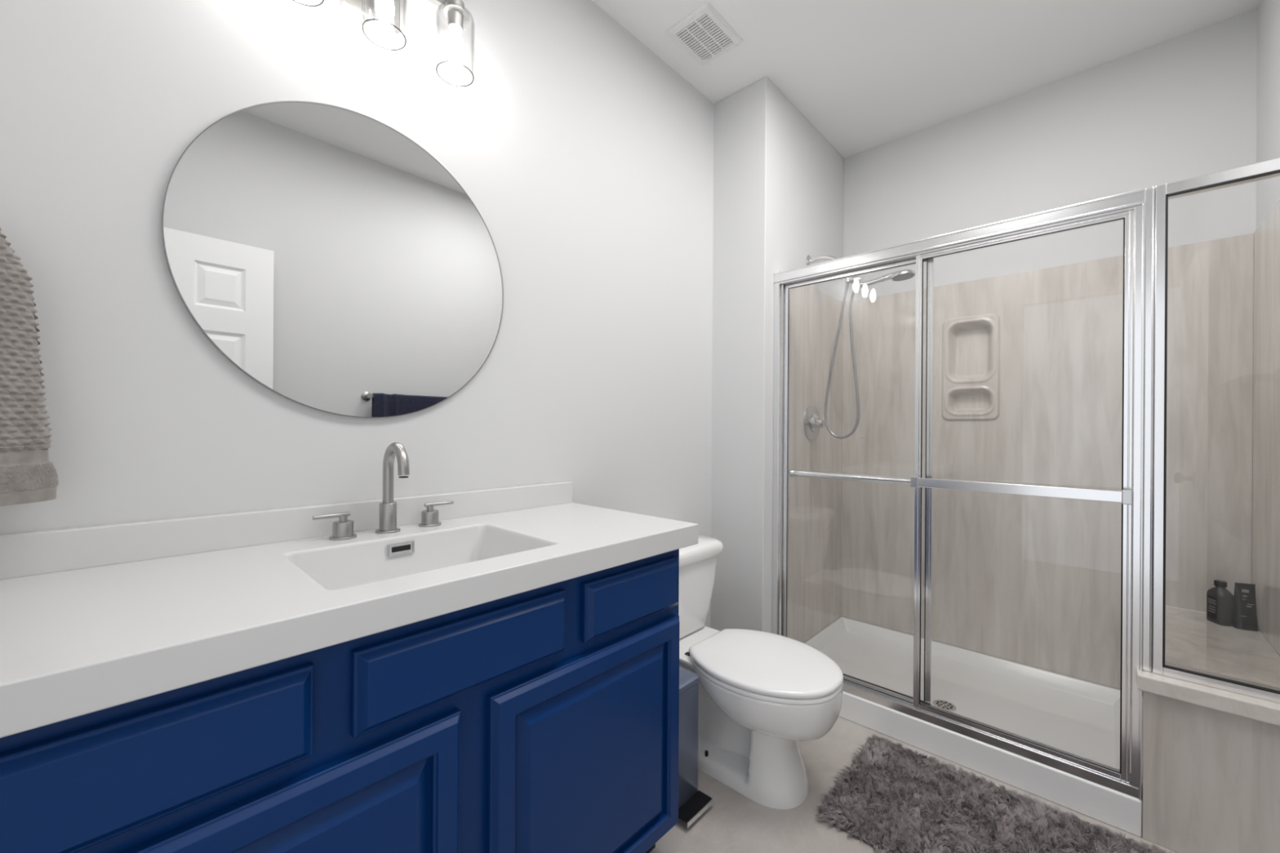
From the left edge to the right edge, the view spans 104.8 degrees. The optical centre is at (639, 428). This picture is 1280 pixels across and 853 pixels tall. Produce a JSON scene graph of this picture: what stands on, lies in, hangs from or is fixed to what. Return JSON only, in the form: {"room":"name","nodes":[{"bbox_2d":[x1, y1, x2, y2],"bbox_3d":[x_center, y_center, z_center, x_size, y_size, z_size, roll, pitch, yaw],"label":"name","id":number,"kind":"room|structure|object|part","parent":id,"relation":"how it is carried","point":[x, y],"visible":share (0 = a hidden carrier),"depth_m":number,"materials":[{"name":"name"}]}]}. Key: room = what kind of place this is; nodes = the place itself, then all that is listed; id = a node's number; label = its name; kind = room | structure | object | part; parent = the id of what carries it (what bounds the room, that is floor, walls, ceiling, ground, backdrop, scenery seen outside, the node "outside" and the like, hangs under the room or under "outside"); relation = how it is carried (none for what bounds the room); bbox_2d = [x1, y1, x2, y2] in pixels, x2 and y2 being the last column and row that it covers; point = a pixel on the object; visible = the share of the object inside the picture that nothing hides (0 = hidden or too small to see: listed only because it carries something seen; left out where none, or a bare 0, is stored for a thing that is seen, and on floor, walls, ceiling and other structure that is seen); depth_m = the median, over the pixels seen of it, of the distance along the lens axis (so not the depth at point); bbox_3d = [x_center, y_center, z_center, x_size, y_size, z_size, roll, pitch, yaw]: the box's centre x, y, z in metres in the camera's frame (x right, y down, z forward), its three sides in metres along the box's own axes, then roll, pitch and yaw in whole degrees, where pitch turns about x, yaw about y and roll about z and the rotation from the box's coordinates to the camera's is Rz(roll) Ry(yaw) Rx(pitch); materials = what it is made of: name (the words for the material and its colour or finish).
{"room":"bathroom","nodes":[
{"label":"bathroom","id":0,"kind":"room"},
{"bbox_2d":[0,0,714,627],"bbox_3d":[-0.512,-0.194,1.525,0.100,2.742,2.408,0,0,43],"label":"wall","id":1,"kind":"structure","parent":0,"point":[585,159],"depth_m":1.28,"materials":[{"name":"white paint"}]},
{"bbox_2d":[0,481,573,579],"bbox_3d":[-0.731,0.220,1.204,0.020,0.074,1.434,0,0,43],"label":"backsplash","id":2,"kind":"structure","parent":1,"relation":"attached to","point":[45,552],"depth_m":1.03,"materials":[{"name":"white stone"}]},
{"bbox_2d":[161,100,503,417],"bbox_3d":[-0.686,-0.406,1.253,0.013,0.760,0.760,0,0,43],"label":"mirror","id":3,"kind":"object","parent":1,"relation":"attached to","point":[324,252],"visible":1,"depth_m":1.19,"materials":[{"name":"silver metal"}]},
{"bbox_2d":[291,0,474,87],"bbox_3d":[-0.632,-1.056,1.204,0.152,0.226,0.477,0,0,43],"label":"vanity light","id":4,"kind":"object","parent":1,"relation":"attached to","point":[384,15],"visible":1,"depth_m":1.28,"materials":[{"name":"clear glass"}]},
{"bbox_3d":[-0.732,-1.026,1.057,0.096,0.164,0.096,0,0,43],"label":"lamp shade","id":5,"kind":"part","parent":4,"relation":"part of","materials":[{"name":"clear glass"}]},
{"bbox_3d":[-0.613,-1.025,1.184,0.096,0.164,0.096,0,0,43],"label":"lamp shade","id":6,"kind":"part","parent":4,"relation":"part of","materials":[{"name":"clear glass"}]},
{"bbox_3d":[-0.613,-1.022,1.184,0.042,0.102,0.042,0,0,43],"label":"bulb","id":7,"kind":"part","parent":4,"relation":"part of","materials":[{"name":"white glass"}]},
{"bbox_3d":[-0.492,-1.024,1.314,0.096,0.164,0.096,0,0,43],"label":"lamp shade","id":8,"kind":"part","parent":4,"relation":"part of","materials":[{"name":"clear glass"}]},
{"bbox_2d":[443,0,467,34],"bbox_3d":[-0.491,-1.110,1.314,0.062,0.096,0.062,0,0,43],"label":"socket","id":9,"kind":"object","parent":4,"relation":"attached to","point":[454,11],"depth_m":1.30,"materials":[{"name":"silver metal"}]},
{"bbox_3d":[-0.492,-1.021,1.314,0.042,0.102,0.042,0,0,43],"label":"bulb","id":10,"kind":"part","parent":4,"relation":"part of","materials":[{"name":"white glass"}]},
{"bbox_3d":[-1.110,-0.361,0.765,0.061,0.043,0.040,0,0,43],"label":"towel hook","id":11,"kind":"object","parent":1,"relation":"attached to","visible":0},
{"bbox_2d":[0,227,58,506],"bbox_3d":[-1.077,-0.105,0.733,0.087,0.477,0.276,0,0,41],"label":"hand towel","id":12,"kind":"object","parent":11,"relation":"hanging from","point":[27,474],"visible":1,"depth_m":0.79,"materials":[{"name":"grey fabric"}]},
{"bbox_2d":[710,76,843,642],"bbox_3d":[0.719,-0.186,2.639,0.378,2.742,0.901,0,0,43],"label":"wall","id":13,"kind":"structure","parent":0,"point":[778,183],"depth_m":2.28,"materials":[{"name":"white paint"}]},
{"bbox_2d":[805,254,915,439],"bbox_3d":[1.038,-0.413,2.344,0.488,0.928,0.102,0,0,43],"label":"shower","id":14,"kind":"object","parent":13,"relation":"attached to","point":[902,275],"visible":0.93,"depth_m":2.36,"materials":[{"name":"silver metal"}]},
{"bbox_3d":[0.927,-0.809,2.437,0.195,0.137,0.068,0,0,43],"label":"shower arm","id":15,"kind":"part","parent":14,"relation":"part of","materials":[{"name":"silver metal"}]},
{"bbox_2d":[649,715,1178,852],"bbox_3d":[0.112,1.211,0.825,1.980,0.060,4.569,0,0,43],"label":"floor","id":16,"kind":"structure","parent":0,"point":[735,823],"depth_m":1.49,"materials":[{"name":"tile"}]},
{"bbox_2d":[0,548,679,852],"bbox_3d":[-0.550,0.745,1.012,0.545,0.864,1.395,0,0,43],"label":"vanity cabinet","id":17,"kind":"object","parent":16,"relation":"on","point":[545,719],"visible":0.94,"depth_m":0.80,"materials":[{"name":"blue paint"}]},
{"bbox_3d":[-0.588,0.407,0.590,0.027,0.131,0.340,0,0,43],"label":"drawer","id":18,"kind":"part","parent":17,"relation":"part of","materials":[{"name":"blue paint"}]},
{"bbox_3d":[-0.511,0.779,0.675,0.027,0.556,0.555,0,0,43],"label":"door","id":19,"kind":"part","parent":17,"relation":"part of","materials":[{"name":"blue paint"}]},
{"bbox_3d":[-0.511,0.779,0.675,0.025,0.460,0.459,0,0,43],"label":"raised panel","id":20,"kind":"part","parent":17,"relation":"part of","materials":[{"name":"blue paint"}]},
{"bbox_2d":[0,481,697,737],"bbox_3d":[-0.534,0.282,1.020,0.560,0.196,1.434,0,0,43],"label":"countertop","id":21,"kind":"structure","parent":17,"relation":"on","point":[96,618],"depth_m":0.84,"materials":[{"name":"white stone"}]},
{"bbox_2d":[312,442,453,540],"bbox_3d":[-0.598,0.145,1.206,0.141,0.223,0.331,0,0,43],"label":"faucet","id":22,"kind":"object","parent":21,"relation":"on","point":[342,529],"visible":1,"depth_m":1.21,"materials":[{"name":"silver metal"}]},
{"bbox_3d":[-0.711,0.202,1.137,0.010,0.010,0.076,0,0,41],"label":"lever","id":23,"kind":"part","parent":22,"relation":"part of","materials":[{"name":"silver metal"}]},
{"bbox_3d":[-0.696,0.229,1.156,0.056,0.054,0.056,0,0,43],"label":"handle","id":24,"kind":"part","parent":22,"relation":"part of","materials":[{"name":"silver metal"}]},
{"bbox_3d":[-0.628,0.254,1.228,0.056,0.005,0.056,0,0,43],"label":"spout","id":25,"kind":"part","parent":22,"relation":"part of","materials":[{"name":"silver metal"}]},
{"bbox_3d":[-0.593,0.120,1.196,0.120,0.173,0.025,0,0,43],"label":"spout","id":26,"kind":"part","parent":22,"relation":"part of","materials":[{"name":"silver metal"}]},
{"bbox_3d":[-0.558,0.230,1.311,0.056,0.054,0.056,0,0,43],"label":"handle","id":27,"kind":"part","parent":22,"relation":"part of","materials":[{"name":"silver metal"}]},
{"bbox_3d":[-0.541,0.203,1.328,0.010,0.010,0.076,0,0,45],"label":"lever","id":28,"kind":"part","parent":22,"relation":"part of","materials":[{"name":"silver metal"}]},
{"bbox_3d":[-0.297,0.409,0.901,0.027,0.131,0.409,0,0,43],"label":"drawer","id":29,"kind":"part","parent":17,"relation":"part of","materials":[{"name":"blue paint"}]},
{"bbox_3d":[-0.090,0.782,1.126,0.027,0.556,0.563,0,0,43],"label":"door","id":30,"kind":"part","parent":17,"relation":"part of","materials":[{"name":"blue paint"}]},
{"bbox_3d":[-0.090,0.782,1.126,0.025,0.460,0.467,0,0,43],"label":"raised panel","id":31,"kind":"part","parent":17,"relation":"part of","materials":[{"name":"blue paint"}]},
{"bbox_3d":[-0.009,0.411,1.210,0.027,0.131,0.331,0,0,43],"label":"drawer","id":32,"kind":"part","parent":17,"relation":"part of","materials":[{"name":"blue paint"}]},
{"bbox_2d":[678,666,713,827],"bbox_3d":[0.070,0.982,1.553,0.262,0.398,0.202,0,0,43],"label":"trash can","id":33,"kind":"object","parent":16,"relation":"on","point":[693,802],"visible":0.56,"depth_m":1.52,"materials":[{"name":"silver metal"}]},
{"bbox_3d":[0.052,0.793,1.571,0.208,0.021,0.202,0,0,43],"label":"bin lid","id":34,"kind":"part","parent":33,"relation":"part of","materials":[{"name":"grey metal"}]},
{"bbox_2d":[678,534,843,808],"bbox_3d":[0.323,0.821,1.759,0.766,0.722,0.486,0,0,43],"label":"toilet","id":35,"kind":"object","parent":16,"relation":"on","point":[762,694],"visible":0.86,"depth_m":1.59,"materials":[{"name":"white ceramic"}]},
{"bbox_3d":[0.116,0.661,1.954,0.196,0.288,0.444,0,0,43],"label":"tank","id":36,"kind":"part","parent":35,"relation":"part of","materials":[{"name":"white ceramic"}]},
{"bbox_3d":[0.124,0.488,1.948,0.214,0.058,0.486,0,0,43],"label":"tank lid","id":37,"kind":"part","parent":35,"relation":"part of","materials":[{"name":"white ceramic"}]},
{"bbox_3d":[0.325,0.995,1.757,0.757,0.374,0.415,0,0,43],"label":"bowl","id":38,"kind":"part","parent":35,"relation":"part of","materials":[{"name":"white ceramic"}]},
{"bbox_3d":[0.426,0.780,1.663,0.485,0.024,0.417,0,0,43],"label":"seat lid","id":39,"kind":"part","parent":35,"relation":"part of","materials":[{"name":"white plastic"}]},
{"bbox_3d":[0.426,0.802,1.663,0.483,0.016,0.415,0,0,43],"label":"seat","id":40,"kind":"part","parent":35,"relation":"part of","materials":[{"name":"white plastic"}]},
{"bbox_2d":[804,616,1142,837],"bbox_3d":[1.306,1.135,2.133,1.178,0.108,0.821,0,0,43],"label":"shower pan","id":41,"kind":"object","parent":16,"relation":"on","point":[1079,717],"visible":0.8,"depth_m":2.00,"materials":[{"name":"white plastic"}]},
{"bbox_2d":[772,158,1279,799],"bbox_3d":[1.167,0.190,1.744,1.501,1.780,0.148,0,0,45],"label":"shower door frame","id":42,"kind":"structure","parent":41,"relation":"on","point":[1143,500],"depth_m":1.47,"materials":[{"name":"silver metal"}]},
{"bbox_3d":[0.871,0.198,2.046,0.603,1.708,0.017,0,0,43],"label":"sliding door","id":43,"kind":"part","parent":42,"relation":"part of","materials":[{"name":"clear glass"}]},
{"bbox_3d":[1.247,0.200,1.659,0.580,1.708,0.017,0,0,43],"label":"sliding door","id":44,"kind":"part","parent":42,"relation":"part of","materials":[{"name":"clear glass"}]},
{"bbox_3d":[1.603,0.004,1.346,0.321,1.404,0.056,0,0,43],"label":"fixed panel","id":45,"kind":"part","parent":42,"relation":"part of","materials":[{"name":"clear glass"}]},
{"bbox_2d":[813,733,1171,852],"bbox_3d":[1.019,1.170,1.417,0.902,0.033,0.621,0,0,43],"label":"bath rug","id":46,"kind":"object","parent":16,"relation":"on","point":[892,797],"visible":1,"depth_m":1.49,"materials":[{"name":"grey fabric"}]},
{"bbox_2d":[1130,600,1279,852],"bbox_3d":[1.837,0.947,1.611,0.334,0.490,0.854,0,0,43],"label":"shower bench","id":47,"kind":"object","parent":16,"relation":"on","point":[1211,756],"visible":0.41,"depth_m":1.36,"materials":[{"name":"tile"}]},
{"bbox_3d":[1.872,0.716,1.641,0.324,0.020,0.764,0,0,43],"label":"seat","id":48,"kind":"part","parent":47,"relation":"part of","materials":[{"name":"stone"}]},
{"bbox_3d":[1.577,0.728,1.332,0.334,0.044,0.090,0,0,43],"label":"sill","id":49,"kind":"part","parent":47,"relation":"part of","materials":[{"name":"stone"}]},
{"bbox_2d":[1206,579,1234,626],"bbox_3d":[2.109,0.631,1.792,0.048,0.152,0.068,0,0,13],"label":"shampoo bottle","id":50,"kind":"object","parent":47,"relation":"on","point":[1220,601],"visible":1,"depth_m":1.77,"materials":[{"name":"grey plastic"}]},
{"bbox_2d":[1208,597,1215,613],"bbox_3d":[2.085,0.646,1.797,0.001,0.047,0.029,0,0,13],"label":"print","id":51,"kind":"object","parent":50,"relation":"attached to","point":[1211,601],"depth_m":1.80,"materials":[{"name":"grey paper"}]},
{"bbox_2d":[1232,582,1257,631],"bbox_3d":[2.138,0.628,1.742,0.058,0.158,0.039,0,0,23],"label":"tube","id":52,"kind":"object","parent":47,"relation":"on","point":[1245,615],"visible":1,"depth_m":1.74,"materials":[{"name":"black plastic"}]},
{"bbox_2d":[591,0,1260,158],"bbox_3d":[0.526,-1.599,1.249,1.980,0.080,3.409,0,0,43],"label":"ceiling","id":53,"kind":"structure","parent":0,"point":[865,74],"depth_m":2.00,"materials":[{"name":"white paint"}]},
{"bbox_2d":[666,1,742,66],"bbox_3d":[0.258,-1.553,1.959,0.199,0.014,0.244,0,0,43],"label":"ceiling vent","id":54,"kind":"object","parent":53,"relation":"in","point":[704,33],"visible":1,"depth_m":1.94,"materials":[{"name":"white plastic"}]},
{"bbox_2d":[842,8,1257,689],"bbox_3d":[1.610,-0.180,2.492,1.880,2.742,0.100,0,0,43],"label":"wall","id":55,"kind":"structure","parent":0,"point":[1183,107],"depth_m":2.16,"materials":[{"name":"white paint"}]},
{"bbox_2d":[779,200,1279,688],"bbox_3d":[1.464,0.179,2.061,1.501,1.804,0.812,0,0,43],"label":"shower surround","id":56,"kind":"object","parent":55,"relation":"attached to","point":[1028,381],"visible":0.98,"depth_m":2.24,"materials":[{"name":"tile"}]},
{"bbox_3d":[0.900,0.175,2.554,0.005,1.804,0.763,0,0,43],"label":"panel","id":57,"kind":"part","parent":56,"relation":"part of","materials":[{"name":"stone"}]},
{"bbox_2d":[803,404,825,440],"bbox_3d":[0.903,-0.026,2.504,0.066,0.184,0.184,0,0,43],"label":"shower valve","id":58,"kind":"object","parent":56,"relation":"attached to","point":[812,423],"visible":0.97,"depth_m":2.48,"materials":[{"name":"grey metal"}]},
{"bbox_3d":[0.897,-0.026,2.487,0.053,0.096,0.129,0,0,43],"label":"lever handle","id":59,"kind":"part","parent":58,"relation":"part of","materials":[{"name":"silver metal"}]},
{"bbox_3d":[1.994,-0.008,1.533,0.005,1.424,0.763,0,0,43],"label":"panel","id":60,"kind":"part","parent":56,"relation":"part of","materials":[{"name":"stone"}]},
{"bbox_2d":[1256,0,1279,229],"bbox_3d":[1.204,-0.183,0.607,0.100,2.742,3.409,0,0,43],"label":"wall","id":61,"kind":"structure","parent":0,"point":[1268,110],"depth_m":1.69,"materials":[{"name":"white paint"}]}
]}

